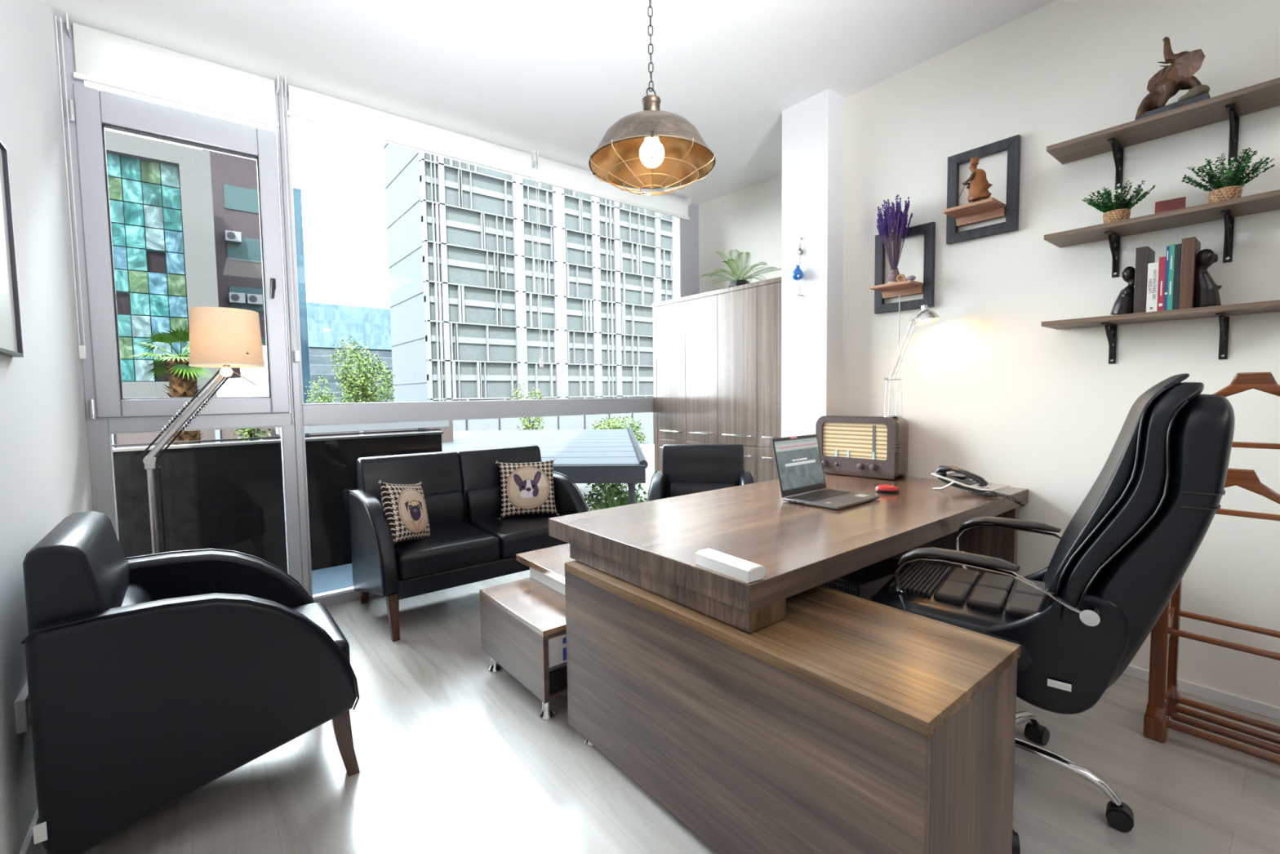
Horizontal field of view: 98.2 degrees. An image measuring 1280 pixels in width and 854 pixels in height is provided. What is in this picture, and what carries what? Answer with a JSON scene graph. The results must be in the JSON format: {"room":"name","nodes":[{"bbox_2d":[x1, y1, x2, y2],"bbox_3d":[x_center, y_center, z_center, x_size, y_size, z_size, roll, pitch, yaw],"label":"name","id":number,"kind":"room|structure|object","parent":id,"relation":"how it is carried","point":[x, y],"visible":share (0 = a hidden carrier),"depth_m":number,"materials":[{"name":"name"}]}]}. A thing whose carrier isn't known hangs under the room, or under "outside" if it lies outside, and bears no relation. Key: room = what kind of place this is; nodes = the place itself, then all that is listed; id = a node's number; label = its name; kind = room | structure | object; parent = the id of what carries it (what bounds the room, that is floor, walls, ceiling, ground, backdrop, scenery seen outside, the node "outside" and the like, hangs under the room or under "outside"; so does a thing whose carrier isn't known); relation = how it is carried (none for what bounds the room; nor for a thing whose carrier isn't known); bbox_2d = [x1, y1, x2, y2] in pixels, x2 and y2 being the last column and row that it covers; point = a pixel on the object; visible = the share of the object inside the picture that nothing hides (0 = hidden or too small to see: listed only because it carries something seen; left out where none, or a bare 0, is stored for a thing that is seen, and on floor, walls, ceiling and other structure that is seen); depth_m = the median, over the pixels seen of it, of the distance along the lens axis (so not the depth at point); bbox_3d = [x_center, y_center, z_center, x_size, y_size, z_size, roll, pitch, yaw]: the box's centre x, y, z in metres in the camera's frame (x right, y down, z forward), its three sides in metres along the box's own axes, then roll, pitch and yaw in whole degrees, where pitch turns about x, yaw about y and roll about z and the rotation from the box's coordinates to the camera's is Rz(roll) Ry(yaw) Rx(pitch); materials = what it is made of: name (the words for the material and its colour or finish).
{"room":"office","nodes":[
{"label":"office","id":0,"kind":"room"},
{"bbox_2d":[0,0,93,853],"bbox_3d":[-0.744,-0.242,0.108,0.200,2.970,6.520,-4,4,-39],"label":"wall","id":1,"kind":"structure","parent":0,"point":[45,474],"depth_m":1.84,"materials":[{"name":"white paint"}]},
{"bbox_2d":[0,139,23,357],"bbox_3d":[-1.619,-0.486,1.357,0.022,0.592,0.592,-4,4,-39],"label":"framed picture","id":2,"kind":"object","parent":1,"relation":"attached to","point":[11,335],"visible":1,"depth_m":1.56,"materials":[{"name":"white plastic"}]},
{"bbox_2d":[13,680,31,733],"bbox_3d":[-1.663,0.752,1.511,0.028,0.088,0.170,-4,4,-39],"label":"wall socket","id":3,"kind":"object","parent":1,"relation":"attached to","point":[21,704],"visible":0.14,"depth_m":1.45,"materials":[{"name":"white"}]},
{"bbox_2d":[19,807,42,853],"bbox_3d":[-0.604,1.190,0.215,0.014,0.095,6.400,-4,4,-39],"label":"baseboard","id":4,"kind":"structure","parent":1,"relation":"attached to","point":[28,846],"depth_m":1.47,"materials":[{"name":"white"}]},
{"bbox_2d":[57,21,302,586],"bbox_3d":[-2.315,-0.389,2.889,0.845,2.970,0.172,-4,4,-39],"label":"window","id":5,"kind":"structure","parent":1,"relation":"in","point":[91,110],"depth_m":2.71,"materials":[{"name":"silver metal"}]},
{"bbox_2d":[54,13,279,359],"bbox_3d":[-2.278,-1.099,2.785,0.838,1.540,0.095,-4,4,-39],"label":"roller blind","id":6,"kind":"object","parent":5,"relation":"attached to","point":[102,57],"visible":1,"depth_m":2.69,"materials":[{"name":"fabric"}]},
{"bbox_2d":[311,563,353,595],"bbox_3d":[-1.557,1.092,4.179,4.500,0.159,0.729,-4,4,-39],"label":"trim","id":7,"kind":"structure","parent":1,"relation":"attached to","point":[337,577],"depth_m":3.80,"materials":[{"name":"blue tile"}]},
{"bbox_2d":[49,0,1056,204],"bbox_3d":[0.924,-1.931,1.420,4.600,0.200,7.000,-4,4,-39],"label":"ceiling","id":8,"kind":"structure","parent":0,"point":[550,78],"depth_m":2.80,"materials":[{"name":"white paint"}]},
{"bbox_2d":[588,0,715,195],"bbox_3d":[0.028,-1.257,1.570,0.365,1.148,0.365,-4,4,-39],"label":"pendant lamp","id":9,"kind":"object","parent":8,"relation":"hanging from","point":[651,148],"visible":1,"depth_m":1.62,"materials":[{"name":"gold metal"}]},
{"bbox_2d":[40,569,1279,853],"bbox_3d":[1.052,1.214,1.500,4.600,0.150,6.720,-4,4,-39],"label":"floor","id":10,"kind":"structure","parent":0,"point":[454,755],"depth_m":1.77,"materials":[{"name":"laminate"}]},
{"bbox_2d":[21,511,359,853],"bbox_3d":[-1.398,0.711,1.813,0.725,0.880,0.670,-4,4,-39],"label":"armchair","id":11,"kind":"object","parent":10,"relation":"on","point":[153,679],"visible":1,"depth_m":1.50,"materials":[{"name":"black leather"}]},
{"bbox_2d":[121,582,154,606],"bbox_3d":[-1.548,0.632,1.691,0.095,0.215,0.471,-4,4,-39],"label":"lumbar cushion","id":12,"kind":"object","parent":11,"relation":"on","point":[134,593],"depth_m":1.79,"materials":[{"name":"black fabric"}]},
{"bbox_2d":[289,602,350,662],"bbox_3d":[-1.342,0.782,1.865,0.578,0.140,0.491,-4,4,-39],"label":"seat cushion","id":13,"kind":"object","parent":11,"relation":"on","point":[317,612],"depth_m":2.02,"materials":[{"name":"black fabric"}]},
{"bbox_2d":[141,306,264,555],"bbox_3d":[-1.854,0.320,2.313,0.529,1.612,0.260,-4,4,-39],"label":"floor lamp","id":14,"kind":"object","parent":10,"relation":"on","point":[225,338],"visible":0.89,"depth_m":2.25,"materials":[{"name":"fabric"}]},
{"bbox_2d":[348,444,589,641],"bbox_3d":[-1.011,0.608,3.440,1.285,0.880,0.722,-4,4,-39],"label":"sofa","id":15,"kind":"object","parent":10,"relation":"on","point":[468,542],"visible":0.73,"depth_m":3.26,"materials":[{"name":"black leather"}]},
{"bbox_2d":[377,480,430,543],"bbox_3d":[-1.306,0.476,3.098,0.157,0.408,0.424,0,4,13],"label":"throw cushion","id":16,"kind":"object","parent":15,"relation":"on","point":[404,505],"visible":0.95,"depth_m":3.02,"materials":[{"name":"fabric"}]},
{"bbox_2d":[378,489,465,527],"bbox_3d":[-1.349,0.527,3.409,0.534,0.215,0.095,-4,4,-39],"label":"lumbar cushion","id":17,"kind":"object","parent":15,"relation":"on","point":[445,508],"depth_m":3.47,"materials":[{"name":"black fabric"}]},
{"bbox_2d":[394,522,500,579],"bbox_3d":[-1.183,0.699,3.215,0.554,0.140,0.578,-4,4,-39],"label":"seat cushion","id":18,"kind":"object","parent":15,"relation":"on","point":[451,548],"depth_m":3.03,"materials":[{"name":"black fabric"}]},
{"bbox_2d":[465,484,501,521],"bbox_3d":[-0.915,0.500,3.757,0.534,0.215,0.095,-4,4,-39],"label":"lumbar cushion","id":19,"kind":"object","parent":15,"relation":"on","point":[482,502],"depth_m":3.62,"materials":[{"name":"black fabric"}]},
{"bbox_2d":[466,513,568,558],"bbox_3d":[-0.749,0.672,3.564,0.554,0.140,0.578,-4,4,-39],"label":"seat cushion","id":20,"kind":"object","parent":15,"relation":"on","point":[517,534],"depth_m":3.35,"materials":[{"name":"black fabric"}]},
{"bbox_2d":[496,457,558,519],"bbox_3d":[-0.754,0.413,3.716,0.407,0.384,0.165,-2,4,-15],"label":"throw cushion","id":21,"kind":"object","parent":15,"relation":"on","point":[526,488],"visible":1,"depth_m":3.67,"materials":[{"name":"fabric"}]},
{"bbox_2d":[277,83,698,605],"bbox_3d":[-0.730,-0.488,4.200,3.275,2.970,0.112,-4,4,-39],"label":"window","id":22,"kind":"structure","parent":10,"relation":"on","point":[685,233],"depth_m":3.48,"materials":[{"name":"silver metal"}]},
{"bbox_2d":[281,77,535,362],"bbox_3d":[-1.351,-1.161,3.529,1.524,1.530,0.095,-4,4,-39],"label":"roller blind","id":23,"kind":"object","parent":22,"relation":"attached to","point":[304,104],"visible":1,"depth_m":3.35,"materials":[{"name":"fabric"}]},
{"bbox_2d":[532,151,691,367],"bbox_3d":[-0.160,-1.234,4.486,1.536,1.530,0.095,-4,4,-39],"label":"roller blind","id":24,"kind":"object","parent":22,"relation":"attached to","point":[551,172],"visible":0.91,"depth_m":4.28,"materials":[{"name":"fabric"}]},
{"bbox_2d":[479,542,574,719],"bbox_3d":[-0.284,0.858,2.548,0.720,0.468,0.656,-4,4,-39],"label":"coffee table","id":25,"kind":"object","parent":10,"relation":"on","point":[517,617],"visible":0.47,"depth_m":2.32,"materials":[{"name":"brown wood"}]},
{"bbox_2d":[547,630,566,667],"bbox_3d":[-0.341,0.849,2.224,0.170,0.110,0.201,-4,4,-39],"label":"carton","id":26,"kind":"object","parent":25,"relation":"on","point":[557,641],"visible":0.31,"depth_m":2.12,"materials":[{"name":"white cardboard"}]},
{"bbox_2d":[549,661,566,671],"bbox_3d":[-0.331,0.896,2.476,0.507,0.013,0.578,-4,4,-39],"label":"shelf","id":27,"kind":"object","parent":25,"relation":"attached to","point":[561,667],"depth_m":2.13,"materials":[{"name":"grey wood"}]},
{"bbox_2d":[647,444,754,501],"bbox_3d":[0.403,0.580,3.598,0.665,0.880,0.722,0,3,8],"label":"armchair","id":28,"kind":"object","parent":10,"relation":"on","point":[686,468],"visible":0.29,"depth_m":3.79,"materials":[{"name":"black"}]},
{"bbox_2d":[667,480,737,497],"bbox_3d":[0.427,0.481,3.781,0.471,0.215,0.095,0,3,8],"label":"lumbar cushion","id":29,"kind":"object","parent":28,"relation":"on","point":[675,488],"depth_m":3.76,"materials":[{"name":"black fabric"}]},
{"bbox_2d":[652,276,781,483],"bbox_3d":[0.804,-0.042,4.431,0.621,2.012,1.492,-4,4,-39],"label":"storage cabinet","id":30,"kind":"object","parent":10,"relation":"on","point":[717,354],"visible":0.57,"depth_m":4.18,"materials":[{"name":"brown wood"}]},
{"bbox_2d":[700,249,781,287],"bbox_3d":[0.797,-1.197,4.277,0.606,0.311,0.579,1,4,20],"label":"potted palm","id":31,"kind":"object","parent":30,"relation":"on","point":[735,282],"visible":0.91,"depth_m":4.24,"materials":[{"name":"green plant"}]},
{"bbox_2d":[548,472,1028,632],"bbox_3d":[0.755,0.705,2.424,2.034,0.762,1.001,-4,4,-39],"label":"desk","id":32,"kind":"object","parent":10,"relation":"on","point":[651,545],"visible":0.82,"depth_m":1.94,"materials":[{"name":"brown wood"}]},
{"bbox_2d":[695,547,766,582],"bbox_3d":[0.240,0.368,1.490,0.066,0.036,0.206,-3,4,-35],"label":"bar","id":33,"kind":"object","parent":32,"relation":"on","point":[740,569],"visible":1,"depth_m":1.45,"materials":[{"name":"white plastic"}]},
{"bbox_2d":[771,434,879,509],"bbox_3d":[0.819,0.184,2.444,0.356,0.273,0.322,-4,5,-40],"label":"laptop","id":34,"kind":"object","parent":32,"relation":"on","point":[797,459],"visible":1,"depth_m":2.49,"materials":[{"name":"silver metal"}]},
{"bbox_2d":[815,415,908,479],"bbox_3d":[1.260,0.103,3.159,0.250,0.331,0.466,-4,5,-45],"label":"radio","id":35,"kind":"object","parent":32,"relation":"on","point":[860,446],"visible":0.94,"depth_m":3.05,"materials":[{"name":"brown"}]},
{"bbox_2d":[881,304,940,417],"bbox_3d":[1.422,-0.341,2.919,0.116,0.579,0.286,-4,4,-39],"label":"desk lamp","id":36,"kind":"object","parent":35,"relation":"on","point":[926,316],"visible":1,"depth_m":2.90,"materials":[{"name":"silver metal"}]},
{"bbox_2d":[875,484,898,493],"bbox_3d":[1.159,0.288,2.600,0.104,0.038,0.064,1,4,21],"label":"computer mouse","id":37,"kind":"object","parent":32,"relation":"on","point":[892,488],"visible":1,"depth_m":2.58,"materials":[{"name":"red plastic"}]},
{"bbox_2d":[931,465,1024,506],"bbox_3d":[1.584,0.264,2.577,0.209,0.150,0.372,-3,4,-37],"label":"telephone","id":38,"kind":"object","parent":32,"relation":"on","point":[956,477],"visible":1,"depth_m":2.58,"materials":[{"name":"black plastic"}]},
{"bbox_2d":[564,560,1021,853],"bbox_3d":[0.320,0.821,1.681,0.486,0.632,1.279,-4,4,-39],"label":"side cabinet","id":39,"kind":"object","parent":10,"relation":"on","point":[842,723],"visible":0.94,"depth_m":1.31,"materials":[{"name":"brown wood"}]},
{"bbox_2d":[819,557,911,599],"bbox_3d":[0.963,0.835,2.326,0.428,0.490,0.190,-3,4,-33],"label":"computer tower","id":40,"kind":"object","parent":10,"relation":"on","point":[865,582],"visible":0.23,"depth_m":2.20,"materials":[{"name":"black plastic"}]},
{"bbox_2d":[819,579,856,595],"bbox_3d":[0.785,0.704,2.206,0.005,0.190,0.173,-3,4,-33],"label":"grille","id":41,"kind":"object","parent":40,"relation":"attached to","point":[847,586],"depth_m":2.18,"materials":[{"name":"grey plastic"}]},
{"bbox_2d":[869,373,1235,853],"bbox_3d":[1.179,0.486,1.701,0.823,1.275,0.711,2,4,39],"label":"office chair","id":42,"kind":"object","parent":10,"relation":"on","point":[1078,621],"visible":0.98,"depth_m":1.42,"materials":[{"name":"black leather"}]},
{"bbox_2d":[1142,372,1279,764],"bbox_3d":[2.050,0.462,1.827,0.291,1.285,0.615,-4,4,-39],"label":"stand","id":43,"kind":"object","parent":10,"relation":"on","point":[1164,699],"visible":0.66,"depth_m":1.92,"materials":[{"name":"brown wood"}]},
{"bbox_2d":[728,280,749,287],"bbox_3d":[0.775,-1.085,4.299,0.175,0.085,0.179,-4,4,-39],"label":"pot","id":44,"kind":"object","parent":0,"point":[734,282],"depth_m":4.23,"materials":[{"name":"ceramic"}]},
{"bbox_2d":[698,173,782,293],"bbox_3d":[1.067,-0.542,4.697,0.150,2.970,1.630,-4,4,-39],"label":"wall niche","id":45,"kind":"object","parent":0,"point":[748,219],"visible":0.14,"depth_m":4.73,"materials":[{"name":"white paint"}]},
{"bbox_2d":[781,88,844,437],"bbox_3d":[1.368,-0.485,3.687,0.950,2.970,0.322,-4,4,-39],"label":"wall pillar","id":46,"kind":"structure","parent":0,"point":[813,128],"depth_m":3.33,"materials":[{"name":"white paint"}]},
{"bbox_2d":[791,237,803,296],"bbox_3d":[0.954,-0.969,3.350,0.070,0.355,0.068,-4,4,-39],"label":"bead","id":47,"kind":"object","parent":46,"relation":"hanging from","point":[797,273],"visible":1,"depth_m":3.34,"materials":[{"name":"blue"}]},
{"bbox_2d":[841,0,1279,706],"bbox_3d":[2.722,-0.380,1.642,0.150,2.970,4.568,-4,4,-39],"label":"wall","id":48,"kind":"structure","parent":0,"point":[995,394],"depth_m":2.49,"materials":[{"name":"white paint"}]},
{"bbox_2d":[897,295,902,417],"bbox_3d":[1.440,-0.278,3.058,0.005,0.890,0.037,-4,4,-39],"label":"lamp cord","id":49,"kind":"object","parent":48,"relation":"hanging from","point":[900,295],"visible":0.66,"depth_m":3.06,"materials":[{"name":"white plastic"}]},
{"bbox_2d":[870,222,935,314],"bbox_3d":[1.395,-0.859,3.001,0.169,0.438,0.318,-4,4,-39],"label":"shelf","id":50,"kind":"object","parent":48,"relation":"attached to","point":[882,291],"visible":0.94,"depth_m":2.99,"materials":[{"name":"wood"}]},
{"bbox_2d":[876,194,912,283],"bbox_3d":[1.365,-1.000,2.980,0.148,0.463,0.188,-3,4,-32],"label":"bunch","id":51,"kind":"object","parent":50,"relation":"on","point":[886,225],"visible":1,"depth_m":2.96,"materials":[{"name":"purple plant"}]},
{"bbox_2d":[888,269,899,282],"bbox_3d":[1.370,-0.813,2.989,0.060,0.068,0.060,-4,4,-39],"label":"woven pot","id":52,"kind":"object","parent":51,"relation":"on","point":[892,275],"depth_m":2.97,"materials":[{"name":"wicker"}]},
{"bbox_2d":[896,274,905,281],"bbox_3d":[1.384,-0.789,2.941,0.020,0.044,0.042,-4,4,-39],"label":"ring ornament","id":53,"kind":"object","parent":50,"relation":"on","point":[900,277],"visible":0.93,"depth_m":2.94,"materials":[{"name":"brown wood"}]},
{"bbox_2d":[942,134,1021,244],"bbox_3d":[1.622,-1.151,2.680,0.189,0.434,0.314,-4,4,-39],"label":"shelf","id":54,"kind":"object","parent":48,"relation":"attached to","point":[988,209],"visible":1,"depth_m":2.68,"materials":[{"name":"wood"}]},
{"bbox_2d":[958,156,992,202],"bbox_3d":[1.597,-1.169,2.646,0.076,0.222,0.153,-4,4,-39],"label":"figurine","id":55,"kind":"object","parent":54,"relation":"on","point":[979,185],"visible":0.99,"depth_m":2.62,"materials":[{"name":"orange wood"}]},
{"bbox_2d":[1100,322,1116,364],"bbox_3d":[1.973,-0.351,2.334,0.156,0.165,0.024,-4,4,-39],"label":"shelf bracket","id":56,"kind":"object","parent":48,"relation":"attached to","point":[1111,332],"visible":1,"depth_m":2.37,"materials":[{"name":"black metal"}]},
{"bbox_2d":[1103,231,1120,277],"bbox_3d":[1.968,-0.717,2.312,0.156,0.165,0.024,-4,4,-39],"label":"shelf bracket","id":57,"kind":"object","parent":48,"relation":"attached to","point":[1113,239],"visible":1,"depth_m":2.35,"materials":[{"name":"black metal"}]},
{"bbox_2d":[1107,137,1124,189],"bbox_3d":[1.963,-1.085,2.290,0.156,0.165,0.024,-4,4,-39],"label":"shelf bracket","id":58,"kind":"object","parent":48,"relation":"attached to","point":[1117,149],"visible":0.97,"depth_m":2.32,"materials":[{"name":"black metal"}]},
{"bbox_2d":[1040,299,1279,329],"bbox_3d":[2.054,-0.435,2.170,0.225,0.020,0.750,-4,4,-39],"label":"wall shelf","id":59,"kind":"object","parent":48,"relation":"attached to","point":[1270,306],"visible":1,"depth_m":2.12,"materials":[{"name":"wood"}]},
{"bbox_2d":[1110,246,1155,315],"bbox_3d":[1.979,-0.575,2.232,0.140,0.257,0.115,-4,4,-39],"label":"bookend","id":60,"kind":"object","parent":59,"relation":"on","point":[1131,300],"visible":0.92,"depth_m":2.17,"materials":[{"name":"wood"}]},
{"bbox_2d":[1146,262,1159,311],"bbox_3d":[2.028,-0.540,2.178,0.146,0.188,0.031,-4,4,-39],"label":"book","id":61,"kind":"object","parent":59,"relation":"on","point":[1153,268],"visible":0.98,"depth_m":2.13,"materials":[{"name":"white paper"}]},
{"bbox_2d":[1156,256,1165,311],"bbox_3d":[2.043,-0.547,2.158,0.146,0.205,0.018,-4,4,-39],"label":"book","id":62,"kind":"object","parent":59,"relation":"on","point":[1162,270],"visible":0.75,"depth_m":2.11,"materials":[{"name":"red paper"}]},
{"bbox_2d":[1164,245,1169,310],"bbox_3d":[2.052,-0.565,2.146,0.146,0.242,0.008,-4,4,-39],"label":"book","id":63,"kind":"object","parent":59,"relation":"on","point":[1167,247],"visible":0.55,"depth_m":2.10,"materials":[{"name":"blue paper"}]},
{"bbox_2d":[1167,244,1175,310],"bbox_3d":[2.059,-0.567,2.136,0.146,0.246,0.014,-4,4,-39],"label":"book","id":64,"kind":"object","parent":59,"relation":"on","point":[1171,256],"visible":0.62,"depth_m":2.09,"materials":[{"name":"teal paper"}]},
{"bbox_2d":[1172,244,1181,309],"bbox_3d":[2.070,-0.565,2.124,0.145,0.244,0.016,-4,4,-39],"label":"book","id":65,"kind":"object","parent":59,"relation":"on","point":[1178,246],"visible":0.41,"depth_m":2.08,"materials":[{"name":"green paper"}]},
{"bbox_2d":[1178,236,1222,309],"bbox_3d":[2.107,-0.571,2.074,0.140,0.262,0.106,-4,4,-39],"label":"bookend","id":66,"kind":"object","parent":59,"relation":"on","point":[1197,288],"visible":0.91,"depth_m":2.05,"materials":[{"name":"wood"}]},
{"bbox_2d":[1044,189,1279,248],"bbox_3d":[2.049,-0.801,2.148,0.225,0.020,0.750,-4,4,-39],"label":"wall shelf","id":67,"kind":"object","parent":48,"relation":"attached to","point":[1268,201],"visible":1,"depth_m":2.12,"materials":[{"name":"wood"}]},
{"bbox_2d":[1082,180,1155,223],"bbox_3d":[1.942,-0.902,2.247,0.186,0.172,0.226,-4,4,-39],"label":"potted herb","id":68,"kind":"object","parent":67,"relation":"on","point":[1120,209],"visible":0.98,"depth_m":2.23,"materials":[{"name":"green plant"}]},
{"bbox_2d":[1102,208,1130,223],"bbox_3d":[1.935,-0.845,2.251,0.086,0.057,0.086,-4,4,-39],"label":"basket pot","id":69,"kind":"object","parent":68,"relation":"on","point":[1110,215],"depth_m":2.22,"materials":[{"name":"wicker"}]},
{"bbox_2d":[1155,196,1186,213],"bbox_3d":[2.038,-0.837,2.131,0.084,0.052,0.100,2,5,43],"label":"box","id":70,"kind":"object","parent":67,"relation":"on","point":[1175,203],"visible":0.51,"depth_m":2.09,"materials":[{"name":"red paper"}]},
{"bbox_2d":[1182,147,1274,203],"bbox_3d":[2.133,-0.897,2.004,0.228,0.185,0.214,-2,4,-14],"label":"potted herb","id":71,"kind":"object","parent":67,"relation":"on","point":[1224,192],"visible":0.99,"depth_m":1.98,"materials":[{"name":"green plant"}]},
{"bbox_2d":[1208,186,1242,203],"bbox_3d":[2.125,-0.833,2.014,0.086,0.057,0.086,-4,4,-39],"label":"basket pot","id":72,"kind":"object","parent":71,"relation":"on","point":[1220,193],"depth_m":1.99,"materials":[{"name":"wicker"}]},
{"bbox_2d":[1046,77,1279,164],"bbox_3d":[2.044,-1.168,2.126,0.225,0.020,0.750,-4,4,-39],"label":"wall shelf","id":73,"kind":"object","parent":48,"relation":"attached to","point":[1266,95],"visible":1,"depth_m":2.11,"materials":[{"name":"wood"}]},
{"bbox_2d":[1134,36,1210,119],"bbox_3d":[2.021,-1.330,2.100,0.119,0.306,0.207,-4,4,-39],"label":"elephant statue","id":74,"kind":"object","parent":73,"relation":"on","point":[1178,76],"visible":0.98,"depth_m":2.08,"materials":[{"name":"brown"}]},
{"bbox_2d":[1122,664,1279,719],"bbox_3d":[2.678,1.083,1.678,0.014,0.048,4.568,-4,4,-39],"label":"baseboard","id":75,"kind":"structure","parent":48,"relation":"attached to","point":[1263,708],"depth_m":2.17,"materials":[{"name":"white"}]},
{"bbox_2d":[1215,312,1229,359],"bbox_3d":[2.180,-0.338,2.078,0.156,0.165,0.024,-4,4,-39],"label":"shelf bracket","id":76,"kind":"object","parent":48,"relation":"attached to","point":[1224,318],"visible":1,"depth_m":2.11,"materials":[{"name":"black metal"}]},
{"bbox_2d":[1220,209,1234,262],"bbox_3d":[2.175,-0.705,2.055,0.156,0.165,0.024,-4,4,-39],"label":"shelf bracket","id":77,"kind":"object","parent":48,"relation":"attached to","point":[1228,219],"visible":1,"depth_m":2.09,"materials":[{"name":"black metal"}]},
{"bbox_2d":[1225,103,1239,164],"bbox_3d":[2.170,-1.072,2.033,0.156,0.165,0.024,-4,4,-39],"label":"shelf bracket","id":78,"kind":"object","parent":48,"relation":"attached to","point":[1232,111],"visible":0.91,"depth_m":2.06,"materials":[{"name":"black metal"}]},
{"label":"outside","id":79,"kind":"structure","parent":0,"visible":0},
{"bbox_2d":[573,444,654,511],"bbox_3d":[-72.014,-5.314,137.201,460.000,0.300,295.800,-4,4,-39],"label":"ground","id":80,"kind":"structure","parent":79,"point":[648,451],"depth_m":11.44,"materials":[{"name":"grey"}]},
{"bbox_2d":[104,129,223,398],"bbox_3d":[-18.552,-4.312,19.601,5.680,10.420,4.700,-4,4,-39],"label":"building","id":81,"kind":"structure","parent":80,"relation":"on","point":[161,202],"depth_m":18.69,"materials":[{"name":"teal glass"}]},
{"bbox_2d":[125,327,212,444],"bbox_3d":[-4.451,0.283,5.430,0.786,2.580,0.764,-4,4,-39],"label":"fan palm","id":82,"kind":"object","parent":80,"relation":"on","point":[183,383],"visible":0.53,"depth_m":5.30,"materials":[{"name":"green plant"}]},
{"bbox_2d":[230,391,271,441],"bbox_3d":[-4.917,0.512,7.015,0.402,1.944,0.450,0,4,14],"label":"leafy tree","id":83,"kind":"object","parent":80,"relation":"on","point":[248,431],"visible":0.16,"depth_m":6.96,"materials":[{"name":"green plant"}]},
{"bbox_2d":[202,149,311,403],"bbox_3d":[-19.276,-5.729,27.651,3.520,12.300,8.360,-4,4,-39],"label":"office building","id":84,"kind":"structure","parent":80,"relation":"on","point":[234,186],"depth_m":24.21,"materials":[{"name":"black concrete"}]},
{"bbox_2d":[226,231,235,239],"bbox_3d":[-17.440,-8.157,23.646,0.299,0.299,0.015,-4,4,-39],"label":"fan grille","id":85,"kind":"object","parent":84,"relation":"attached to","point":[230,235],"depth_m":23.64,"materials":[{"name":"black"}]},
{"bbox_2d":[231,293,239,301],"bbox_3d":[-17.391,-5.563,23.814,0.299,0.299,0.015,-4,4,-39],"label":"fan grille","id":86,"kind":"object","parent":84,"relation":"attached to","point":[234,297],"depth_m":23.80,"materials":[{"name":"black"}]},
{"bbox_2d":[248,295,257,302],"bbox_3d":[-16.900,-5.593,24.209,0.299,0.299,0.015,-4,4,-39],"label":"fan grille","id":87,"kind":"object","parent":84,"relation":"attached to","point":[251,298],"depth_m":24.20,"materials":[{"name":"black"}]},
{"bbox_2d":[111,428,443,573],"bbox_3d":[-2.629,0.857,3.881,2.520,1.572,0.110,-4,4,-39],"label":"panel","id":88,"kind":"object","parent":80,"relation":"on","point":[228,495],"visible":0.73,"depth_m":3.77,"materials":[{"name":"glass"}]},
{"bbox_2d":[111,420,453,448],"bbox_3d":[-5.553,0.671,7.203,6.300,1.620,0.180,-4,4,-39],"label":"wall","id":89,"kind":"structure","parent":80,"relation":"on","point":[447,435],"depth_m":7.21,"materials":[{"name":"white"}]},
{"bbox_2d":[304,375,336,403],"bbox_3d":[-10.126,-0.362,17.588,0.778,2.556,0.883,1,4,25],"label":"leafy tree","id":90,"kind":"object","parent":80,"relation":"on","point":[323,397],"visible":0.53,"depth_m":17.56,"materials":[{"name":"green plant"}]},
{"bbox_2d":[306,288,393,403],"bbox_3d":[-43.916,-11.355,87.438,16.080,17.000,12.000,-4,4,-39],"label":"glass office block","id":91,"kind":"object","parent":80,"relation":"on","point":[327,323],"visible":0.54,"depth_m":80.33,"materials":[{"name":"blue"}]},
{"bbox_2d":[275,420,449,437],"bbox_3d":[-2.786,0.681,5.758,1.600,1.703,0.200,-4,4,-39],"label":"flower planter","id":92,"kind":"object","parent":80,"relation":"on","point":[421,424],"visible":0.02,"depth_m":5.64,"materials":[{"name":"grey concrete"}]},
{"bbox_2d":[329,336,396,403],"bbox_3d":[-10.018,-1.246,20.087,2.082,4.017,2.162,-1,3,-4],"label":"leafy tree","id":93,"kind":"object","parent":80,"relation":"on","point":[363,384],"visible":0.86,"depth_m":19.75,"materials":[{"name":"green plant"}]},
{"bbox_2d":[510,381,545,430],"bbox_3d":[-3.026,-0.146,15.279,0.937,2.216,0.830,-4,4,-39],"label":"leafy tree","id":94,"kind":"object","parent":80,"relation":"on","point":[526,425],"visible":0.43,"depth_m":15.27,"materials":[{"name":"green plant"}]},
{"bbox_2d":[383,142,673,401],"bbox_3d":[-7.739,-15.627,57.519,32.080,31.140,10.400,-4,4,-39],"label":"office building","id":95,"kind":"structure","parent":80,"relation":"on","point":[464,251],"depth_m":49.12,"materials":[{"name":"grey concrete"}]},
{"bbox_2d":[441,426,648,504],"bbox_3d":[-1.989,0.759,9.064,4.530,1.130,6.075,-1,3,3],"label":"canopy","id":96,"kind":"object","parent":80,"relation":"on","point":[583,455],"visible":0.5,"depth_m":7.75,"materials":[{"name":"black"}]},
{"bbox_2d":[453,412,653,444],"bbox_3d":[-1.111,-0.058,18.963,16.000,1.550,0.140,-4,4,-39],"label":"wall","id":97,"kind":"structure","parent":80,"relation":"on","point":[581,421],"depth_m":17.87,"materials":[{"name":"grey concrete"}]},
{"bbox_2d":[583,483,648,510],"bbox_3d":[-0.224,1.078,7.702,1.062,0.849,1.143,-4,4,-39],"label":"shrub","id":98,"kind":"object","parent":80,"relation":"on","point":[617,491],"visible":0.41,"depth_m":7.69,"materials":[{"name":"green plant"}]},
{"bbox_2d":[590,415,648,448],"bbox_3d":[-0.650,0.232,17.091,1.826,1.183,1.540,-1,3,1],"label":"leafy tree","id":99,"kind":"object","parent":80,"relation":"on","point":[611,420],"visible":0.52,"depth_m":16.89,"materials":[{"name":"green plant"}]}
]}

